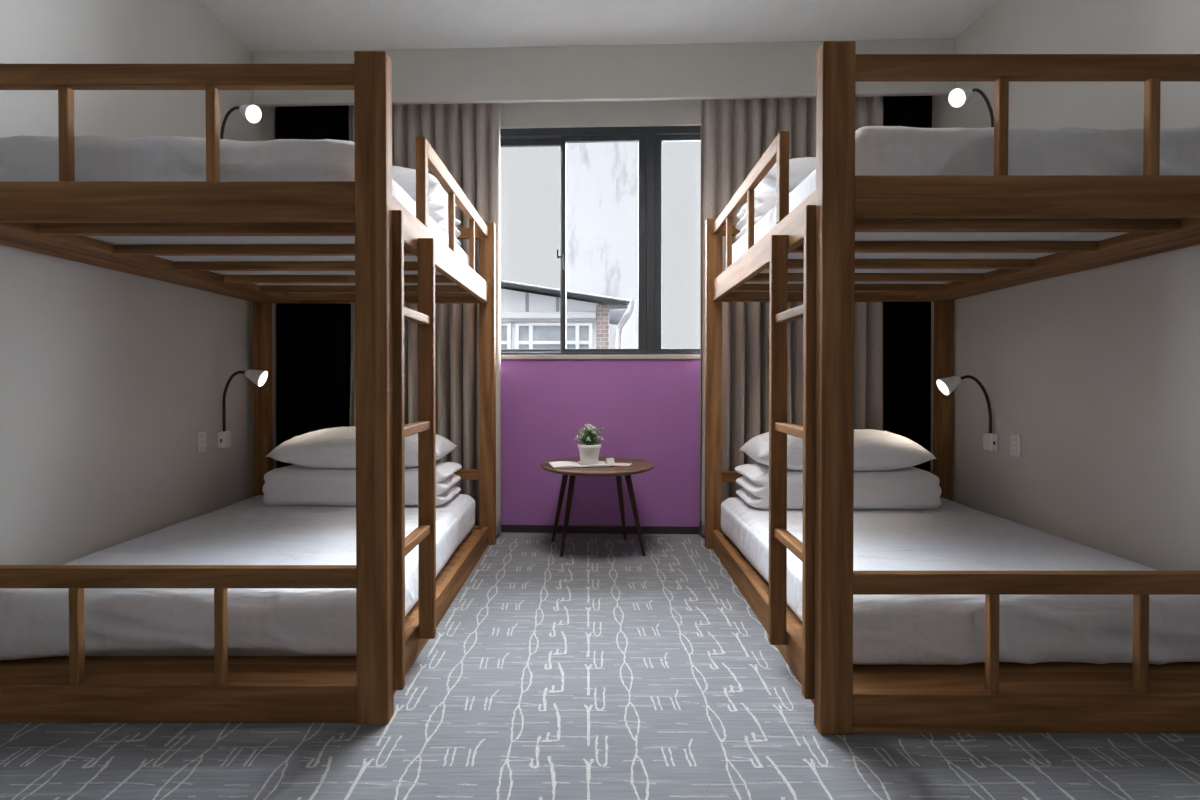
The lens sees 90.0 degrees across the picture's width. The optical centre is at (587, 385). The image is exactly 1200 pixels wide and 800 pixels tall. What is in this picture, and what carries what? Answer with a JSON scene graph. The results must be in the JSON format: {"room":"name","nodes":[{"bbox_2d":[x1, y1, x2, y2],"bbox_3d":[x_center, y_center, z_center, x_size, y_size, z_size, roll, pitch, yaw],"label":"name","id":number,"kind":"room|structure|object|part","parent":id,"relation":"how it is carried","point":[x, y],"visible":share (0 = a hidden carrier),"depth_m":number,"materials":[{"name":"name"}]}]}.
{"room":"dormitory","nodes":[
{"label":"dormitory","id":0,"kind":"room"},
{"bbox_2d":[0,0,276,564],"bbox_3d":[-2.205,-0.532,0.862,0.100,3.145,7.135,0,1,0],"label":"wall","id":1,"kind":"structure","parent":0,"point":[109,379],"depth_m":2.74,"materials":[{"name":"grey paint"}]},
{"bbox_2d":[197,431,205,452],"bbox_3d":[-2.148,0.315,3.338,0.015,0.116,0.072,0,1,0],"label":"wall outlet","id":2,"kind":"object","parent":1,"relation":"attached to","point":[201,436],"visible":1,"depth_m":3.32,"materials":[{"name":"white plastic"}]},
{"bbox_2d":[220,104,261,138],"bbox_3d":[-2.018,-1.349,3.445,0.322,0.502,0.102,0,1,22],"label":"reading lamp","id":3,"kind":"object","parent":1,"relation":"attached to","point":[252,113],"visible":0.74,"depth_m":3.40,"materials":[{"name":"white plastic"}]},
{"bbox_3d":[-1.922,-1.540,3.394,0.121,0.107,0.102,0,1,0],"label":"lamp shade","id":4,"kind":"part","parent":3,"relation":"part of","materials":[{"name":"white plastic"}]},
{"bbox_2d":[218,369,267,447],"bbox_3d":[-2.009,0.136,3.502,0.307,0.460,0.099,0,1,12],"label":"reading lamp","id":5,"kind":"object","parent":1,"relation":"attached to","point":[258,377],"visible":1,"depth_m":3.49,"materials":[{"name":"white plastic"}]},
{"bbox_3d":[-1.921,-0.042,3.473,0.119,0.103,0.102,0,1,0],"label":"lamp shade","id":6,"kind":"part","parent":5,"relation":"part of","materials":[{"name":"white plastic"}]},
{"bbox_2d":[253,38,954,106],"bbox_3d":[0.054,-1.967,3.785,4.411,0.335,0.035,0,1,2],"label":"beam","id":7,"kind":"structure","parent":1,"relation":"attached to","point":[746,70],"depth_m":3.77,"materials":[{"name":"paint"}]},
{"bbox_2d":[199,0,996,52],"bbox_3d":[0.053,-2.154,0.845,4.617,0.100,7.135,0,1,0],"label":"ceiling","id":8,"kind":"structure","parent":0,"point":[260,25],"depth_m":3.52,"materials":[{"name":"paint"}]},
{"bbox_2d":[0,532,1199,799],"bbox_3d":[0.053,1.090,0.879,4.617,0.102,7.135,0,1,0],"label":"floor","id":9,"kind":"structure","parent":0,"point":[603,669],"depth_m":1.76,"materials":[{"name":"grey carpet"}]},
{"bbox_2d":[0,51,495,723],"bbox_3d":[-1.353,0.003,2.822,1.548,2.035,2.023,0,1,0],"label":"bunk bed","id":10,"kind":"object","parent":9,"relation":"on","point":[263,243],"visible":0.95,"depth_m":1.83,"materials":[{"name":"brown wood"}]},
{"bbox_3d":[-1.367,-0.939,1.827,1.328,0.065,0.037,0,1,0],"label":"guard rail","id":11,"kind":"part","parent":10,"relation":"part of","materials":[{"name":"brown wood"}]},
{"bbox_3d":[-1.367,0.588,1.843,1.328,0.062,0.037,0,1,0],"label":"guard rail","id":12,"kind":"part","parent":10,"relation":"part of","materials":[{"name":"brown wood"}]},
{"bbox_2d":[0,135,468,264],"bbox_3d":[-1.393,-0.693,2.829,1.343,0.265,1.859,0,1,0],"label":"mattress","id":13,"kind":"object","parent":10,"relation":"on","point":[23,157],"visible":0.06,"depth_m":1.92,"materials":[{"name":"white fabric"}]},
{"bbox_2d":[415,201,460,245],"bbox_3d":[-1.299,-0.934,3.514,1.054,0.210,0.421,0,1,0],"label":"duvet","id":14,"kind":"object","parent":13,"relation":"on","point":[437,211],"visible":0.09,"depth_m":3.33,"materials":[{"name":"white fabric"}]},
{"bbox_2d":[392,166,415,200],"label":"pillow","id":15,"kind":"object","parent":14,"relation":"on","point":[403,178],"depth_m":3.32,"materials":[{"name":"white fabric"}]},
{"bbox_2d":[428,173,447,207],"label":"pillow","id":16,"kind":"object","parent":14,"relation":"on","point":[436,193],"depth_m":3.39,"materials":[{"name":"white fabric"}]},
{"bbox_2d":[0,494,474,659],"bbox_3d":[-1.397,0.799,2.871,1.407,0.240,1.811,0,1,0],"label":"mattress","id":17,"kind":"object","parent":10,"relation":"on","point":[34,622],"visible":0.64,"depth_m":2.02,"materials":[{"name":"white fabric"}]},
{"bbox_2d":[262,462,461,505],"bbox_3d":[-1.301,0.572,3.530,1.052,0.210,0.420,0,1,0],"label":"duvet","id":18,"kind":"object","parent":17,"relation":"on","point":[292,485],"visible":0.64,"depth_m":3.33,"materials":[{"name":"white fabric"}]},
{"bbox_2d":[266,426,355,468],"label":"pillow","id":19,"kind":"object","parent":18,"relation":"on","point":[333,448],"depth_m":3.34,"materials":[{"name":"white fabric"}]},
{"bbox_2d":[436,434,455,459],"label":"pillow","id":20,"kind":"object","parent":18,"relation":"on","point":[444,446],"depth_m":3.57,"materials":[{"name":"white fabric"}]},
{"bbox_3d":[-2.061,-0.007,3.804,0.096,2.035,0.058,0,1,0],"label":"post","id":21,"kind":"part","parent":10,"relation":"part of","materials":[{"name":"brown wood"}]},
{"bbox_3d":[-0.655,0.013,1.839,0.096,2.035,0.058,0,1,0],"label":"post","id":22,"kind":"part","parent":10,"relation":"part of","materials":[{"name":"brown wood"}]},
{"bbox_3d":[-1.349,0.567,3.810,1.328,0.062,0.037,0,1,0],"label":"guard rail","id":23,"kind":"part","parent":10,"relation":"part of","materials":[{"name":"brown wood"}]},
{"bbox_3d":[-0.657,-0.802,2.374,0.038,0.345,0.045,0,1,0],"label":"guard post","id":24,"kind":"part","parent":10,"relation":"part of","materials":[{"name":"brown wood"}]},
{"bbox_3d":[-0.648,-0.950,3.080,0.034,0.065,1.370,0,1,1],"label":"guard rail","id":25,"kind":"part","parent":10,"relation":"part of","materials":[{"name":"brown wood"}]},
{"bbox_3d":[-1.349,-0.959,3.794,1.328,0.065,0.037,0,1,0],"label":"guard rail","id":26,"kind":"part","parent":10,"relation":"part of","materials":[{"name":"brown wood"}]},
{"bbox_3d":[-0.637,-0.007,3.804,0.096,2.035,0.058,0,1,0],"label":"post","id":27,"kind":"part","parent":10,"relation":"part of","materials":[{"name":"brown wood"}]},
{"bbox_2d":[541,457,653,556],"bbox_3d":[0.058,0.748,3.708,0.700,0.526,0.700,0,1,0],"label":"side table","id":28,"kind":"object","parent":9,"relation":"on","point":[638,466],"visible":0.91,"depth_m":3.58,"materials":[{"name":"brown wood"}]},
{"bbox_3d":[-0.179,0.759,3.814,0.169,0.502,0.038,1,1,44],"label":"leg","id":29,"kind":"part","parent":28,"relation":"part of","materials":[{"name":"brown wood"}]},
{"bbox_3d":[-0.120,0.762,3.580,0.124,0.500,0.037,-1,1,-40],"label":"leg","id":30,"kind":"part","parent":28,"relation":"part of","materials":[{"name":"brown wood"}]},
{"bbox_2d":[547,461,612,468],"bbox_3d":[-0.051,0.479,3.642,0.370,0.014,0.210,0,1,-12],"label":"magazine","id":31,"kind":"object","parent":28,"relation":"on","point":[558,464],"visible":0.79,"depth_m":3.58,"materials":[{"name":"white paper"}]},
{"bbox_2d":[575,424,604,463],"bbox_3d":[0.003,0.351,3.645,0.182,0.239,0.184,-1,1,-43],"label":"potted plant","id":32,"kind":"object","parent":31,"relation":"on","point":[589,450],"visible":1,"depth_m":3.59,"materials":[{"name":"green plant"}]},
{"bbox_3d":[0.008,0.412,3.630,0.144,0.116,0.144,0,1,0],"label":"pot","id":33,"kind":"part","parent":32,"relation":"part of","materials":[{"name":"white ceramic"}]},
{"bbox_3d":[0.004,0.309,3.643,0.131,0.120,0.132,-1,1,-43],"label":"stem","id":34,"kind":"part","parent":32,"relation":"part of","materials":[{"name":"green plant"}]},
{"bbox_2d":[605,458,614,463],"bbox_3d":[0.130,0.453,3.586,0.050,0.034,0.032,0,1,-30],"label":"folded card","id":35,"kind":"object","parent":31,"relation":"on","point":[608,460],"visible":1,"depth_m":3.58,"materials":[{"name":"white paper"}]},
{"bbox_2d":[610,463,631,465],"bbox_3d":[0.200,0.484,3.665,0.124,0.004,0.100,0,1,14],"label":"leaflet","id":36,"kind":"object","parent":28,"relation":"on","point":[615,464],"visible":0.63,"depth_m":3.65,"materials":[{"name":"paper"}]},
{"bbox_3d":[0.217,0.758,3.862,0.037,0.501,0.160,0,1,28],"label":"leg","id":37,"kind":"part","parent":28,"relation":"part of","materials":[{"name":"brown wood"}]},
{"bbox_3d":[0.280,0.762,3.591,0.138,0.501,0.037,0,1,20],"label":"leg","id":38,"kind":"part","parent":28,"relation":"part of","materials":[{"name":"brown wood"}]},
{"bbox_2d":[705,41,1199,734],"bbox_3d":[1.457,0.004,2.753,1.588,2.035,1.991,0,1,0],"label":"bunk bed","id":39,"kind":"object","parent":9,"relation":"on","point":[941,240],"visible":0.92,"depth_m":1.78,"materials":[{"name":"brown wood"}]},
{"bbox_3d":[0.778,-0.006,3.719,0.097,2.035,0.058,0,1,0],"label":"post","id":40,"kind":"part","parent":39,"relation":"part of","materials":[{"name":"brown wood"}]},
{"bbox_3d":[1.490,-0.958,3.709,1.329,0.065,0.037,0,1,0],"label":"guard rail","id":41,"kind":"part","parent":39,"relation":"part of","materials":[{"name":"brown wood"}]},
{"bbox_3d":[0.767,-0.949,3.011,0.034,0.065,1.339,0,1,1],"label":"guard rail","id":42,"kind":"part","parent":39,"relation":"part of","materials":[{"name":"brown wood"}]},
{"bbox_3d":[0.753,-0.802,2.321,0.039,0.345,0.045,0,1,0],"label":"guard post","id":43,"kind":"part","parent":39,"relation":"part of","materials":[{"name":"brown wood"}]},
{"bbox_3d":[1.490,0.568,3.725,1.329,0.062,0.037,0,1,0],"label":"guard rail","id":44,"kind":"part","parent":39,"relation":"part of","materials":[{"name":"brown wood"}]},
{"bbox_3d":[0.734,0.014,1.786,0.097,2.035,0.058,0,1,0],"label":"post","id":45,"kind":"part","parent":39,"relation":"part of","materials":[{"name":"brown wood"}]},
{"bbox_3d":[2.202,-0.006,3.719,0.097,2.035,0.058,0,1,0],"label":"post","id":46,"kind":"part","parent":39,"relation":"part of","materials":[{"name":"brown wood"}]},
{"bbox_2d":[721,497,1199,664],"bbox_3d":[1.503,0.800,2.811,1.402,0.238,1.756,0,1,0],"label":"mattress","id":47,"kind":"object","parent":39,"relation":"on","point":[951,536],"visible":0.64,"depth_m":1.97,"materials":[{"name":"white fabric"}]},
{"bbox_2d":[735,464,941,508],"bbox_3d":[1.403,0.574,3.439,1.055,0.209,0.422,0,1,0],"label":"duvet","id":48,"kind":"object","parent":47,"relation":"on","point":[910,487],"visible":0.65,"depth_m":3.24,"materials":[{"name":"white fabric"}]},
{"bbox_2d":[854,429,936,470],"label":"pillow","id":49,"kind":"object","parent":48,"relation":"on","point":[876,450],"depth_m":3.25,"materials":[{"name":"white fabric"}]},
{"bbox_2d":[725,126,1199,263],"bbox_3d":[1.495,-0.702,2.770,1.339,0.283,1.806,0,1,0],"label":"mattress","id":50,"kind":"object","parent":39,"relation":"on","point":[879,150],"visible":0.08,"depth_m":1.89,"materials":[{"name":"white fabric"}]},
{"bbox_2d":[735,192,775,239],"bbox_3d":[1.403,-0.953,3.422,1.064,0.209,0.420,0,1,0],"label":"duvet","id":51,"kind":"object","parent":50,"relation":"on","point":[764,202],"visible":0.16,"depth_m":3.23,"materials":[{"name":"white fabric"}]},
{"bbox_2d":[754,163,775,194],"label":"pillow","id":52,"kind":"object","parent":51,"relation":"on","point":[768,183],"depth_m":3.27,"materials":[{"name":"white fabric"}]},
{"bbox_2d":[789,157,815,192],"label":"pillow","id":53,"kind":"object","parent":51,"relation":"on","point":[801,170],"depth_m":3.23,"materials":[{"name":"white fabric"}]},
{"bbox_3d":[1.446,0.588,1.790,1.329,0.062,0.037,0,1,0],"label":"guard rail","id":54,"kind":"part","parent":39,"relation":"part of","materials":[{"name":"brown wood"}]},
{"bbox_3d":[1.446,-0.938,1.774,1.329,0.065,0.037,0,1,0],"label":"guard rail","id":55,"kind":"part","parent":39,"relation":"part of","materials":[{"name":"brown wood"}]},
{"bbox_2d":[500,99,700,526],"bbox_3d":[0.057,-0.566,4.177,4.617,3.145,0.200,0,1,2],"label":"wall","id":56,"kind":"structure","parent":0,"point":[647,409],"depth_m":4.08,"materials":[{"name":"paint"}]},
{"bbox_2d":[349,103,500,535],"bbox_3d":[-1.089,-0.502,4.001,1.015,2.980,0.173,0,1,3],"label":"curtain","id":57,"kind":"object","parent":56,"relation":"hanging from","point":[465,137],"visible":0.28,"depth_m":3.96,"materials":[{"name":"beige fabric"}]},
{"bbox_2d":[500,126,700,354],"bbox_3d":[0.162,-0.983,4.132,1.720,1.550,0.114,0,1,2],"label":"window","id":58,"kind":"structure","parent":56,"relation":"in","point":[649,139],"depth_m":4.09,"materials":[{"name":"grey metal"}]},
{"bbox_3d":[-0.408,-0.969,4.180,0.494,1.478,0.030,0,1,2],"label":"sash","id":59,"kind":"part","parent":58,"relation":"part of","materials":[{"name":"clear glass"}]},
{"bbox_3d":[0.108,-0.968,4.121,0.586,1.478,0.030,0,1,2],"label":"sash","id":60,"kind":"part","parent":58,"relation":"part of","materials":[{"name":"clear glass"}]},
{"bbox_3d":[0.719,-0.968,4.099,0.523,1.478,0.030,0,1,2],"label":"sash","id":61,"kind":"part","parent":58,"relation":"part of","materials":[{"name":"clear glass"}]},
{"bbox_2d":[501,355,699,358],"bbox_3d":[0.162,-0.193,4.121,1.720,0.030,0.112,0,1,2],"label":"trim","id":62,"kind":"structure","parent":56,"relation":"attached to","point":[502,356],"depth_m":4.07,"materials":[{"name":"stone"}]},
{"bbox_2d":[501,525,700,533],"bbox_3d":[0.053,0.982,4.088,4.397,0.050,0.012,0,1,2],"label":"baseboard","id":63,"kind":"structure","parent":56,"relation":"attached to","point":[504,528],"depth_m":4.08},
{"bbox_2d":[699,96,882,535],"bbox_3d":[1.322,-0.501,3.914,1.170,2.980,0.172,0,1,3],"label":"curtain","id":64,"kind":"object","parent":56,"relation":"hanging from","point":[735,133],"visible":0.25,"depth_m":3.90,"materials":[{"name":"beige fabric"}]},
{"bbox_2d":[931,0,1199,570],"bbox_3d":[2.312,-0.532,0.862,0.100,3.145,7.135,0,1,0],"label":"wall","id":65,"kind":"structure","parent":0,"point":[1096,371],"depth_m":2.72,"materials":[{"name":"grey paint"}]},
{"bbox_2d":[936,375,997,450],"bbox_3d":[2.095,0.153,3.329,0.343,0.420,0.100,0,1,-10],"label":"reading lamp","id":66,"kind":"object","parent":65,"relation":"attached to","point":[947,385],"visible":1,"depth_m":3.31,"materials":[{"name":"white plastic"}]},
{"bbox_3d":[1.988,0.002,3.303,0.121,0.109,0.102,0,1,0],"label":"lamp shade","id":67,"kind":"part","parent":66,"relation":"part of","materials":[{"name":"white plastic"}]},
{"bbox_2d":[948,88,993,126],"bbox_3d":[2.120,-1.365,3.277,0.317,0.517,0.102,0,1,-16],"label":"reading lamp","id":68,"kind":"object","parent":65,"relation":"attached to","point":[957,97],"visible":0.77,"depth_m":3.25,"materials":[{"name":"white plastic"}]},
{"bbox_3d":[2.024,-1.560,3.238,0.121,0.109,0.099,0,1,0],"label":"lamp shade","id":69,"kind":"part","parent":68,"relation":"part of","materials":[{"name":"white plastic"}]},
{"bbox_2d":[1010,434,1020,456],"bbox_3d":[2.255,0.317,3.168,0.015,0.116,0.072,0,1,0],"label":"wall outlet","id":70,"kind":"object","parent":65,"relation":"attached to","point":[1015,440],"visible":1,"depth_m":3.15,"materials":[{"name":"white plastic"}]},
{"label":"outside","id":71,"kind":"structure","parent":0,"visible":0},
{"bbox_3d":[1.000,4.148,14.494,30.000,0.100,19.100,0,1,0],"label":"ground","id":72,"kind":"structure","parent":71,"visible":0},
{"bbox_2d":[501,280,630,348],"bbox_3d":[-2.290,0.990,10.576,5.820,6.299,3.670,0,1,0],"label":"neighbouring house","id":73,"kind":"structure","parent":72,"relation":"on","point":[530,314],"depth_m":9.08,"materials":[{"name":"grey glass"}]},
{"bbox_3d":[-1.780,-0.435,9.089,1.240,0.980,0.010,0,1,0],"label":"pane","id":74,"kind":"part","parent":73,"relation":"part of","materials":[{"name":"grey glass"}]},
{"bbox_3d":[-0.515,-0.435,9.089,1.170,0.980,0.010,0,1,0],"label":"pane","id":75,"kind":"part","parent":73,"relation":"part of","materials":[{"name":"grey glass"}]},
{"bbox_2d":[616,299,635,348],"bbox_3d":[0.619,1.317,9.914,0.350,5.458,0.110,0,1,0],"label":"drainpipe","id":76,"kind":"object","parent":73,"relation":"attached to","point":[619,333],"visible":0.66,"depth_m":9.84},
{"bbox_2d":[566,142,637,348],"bbox_3d":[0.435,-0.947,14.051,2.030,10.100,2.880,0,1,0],"label":"building","id":77,"kind":"structure","parent":72,"relation":"on","point":[602,178],"depth_m":12.66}
]}

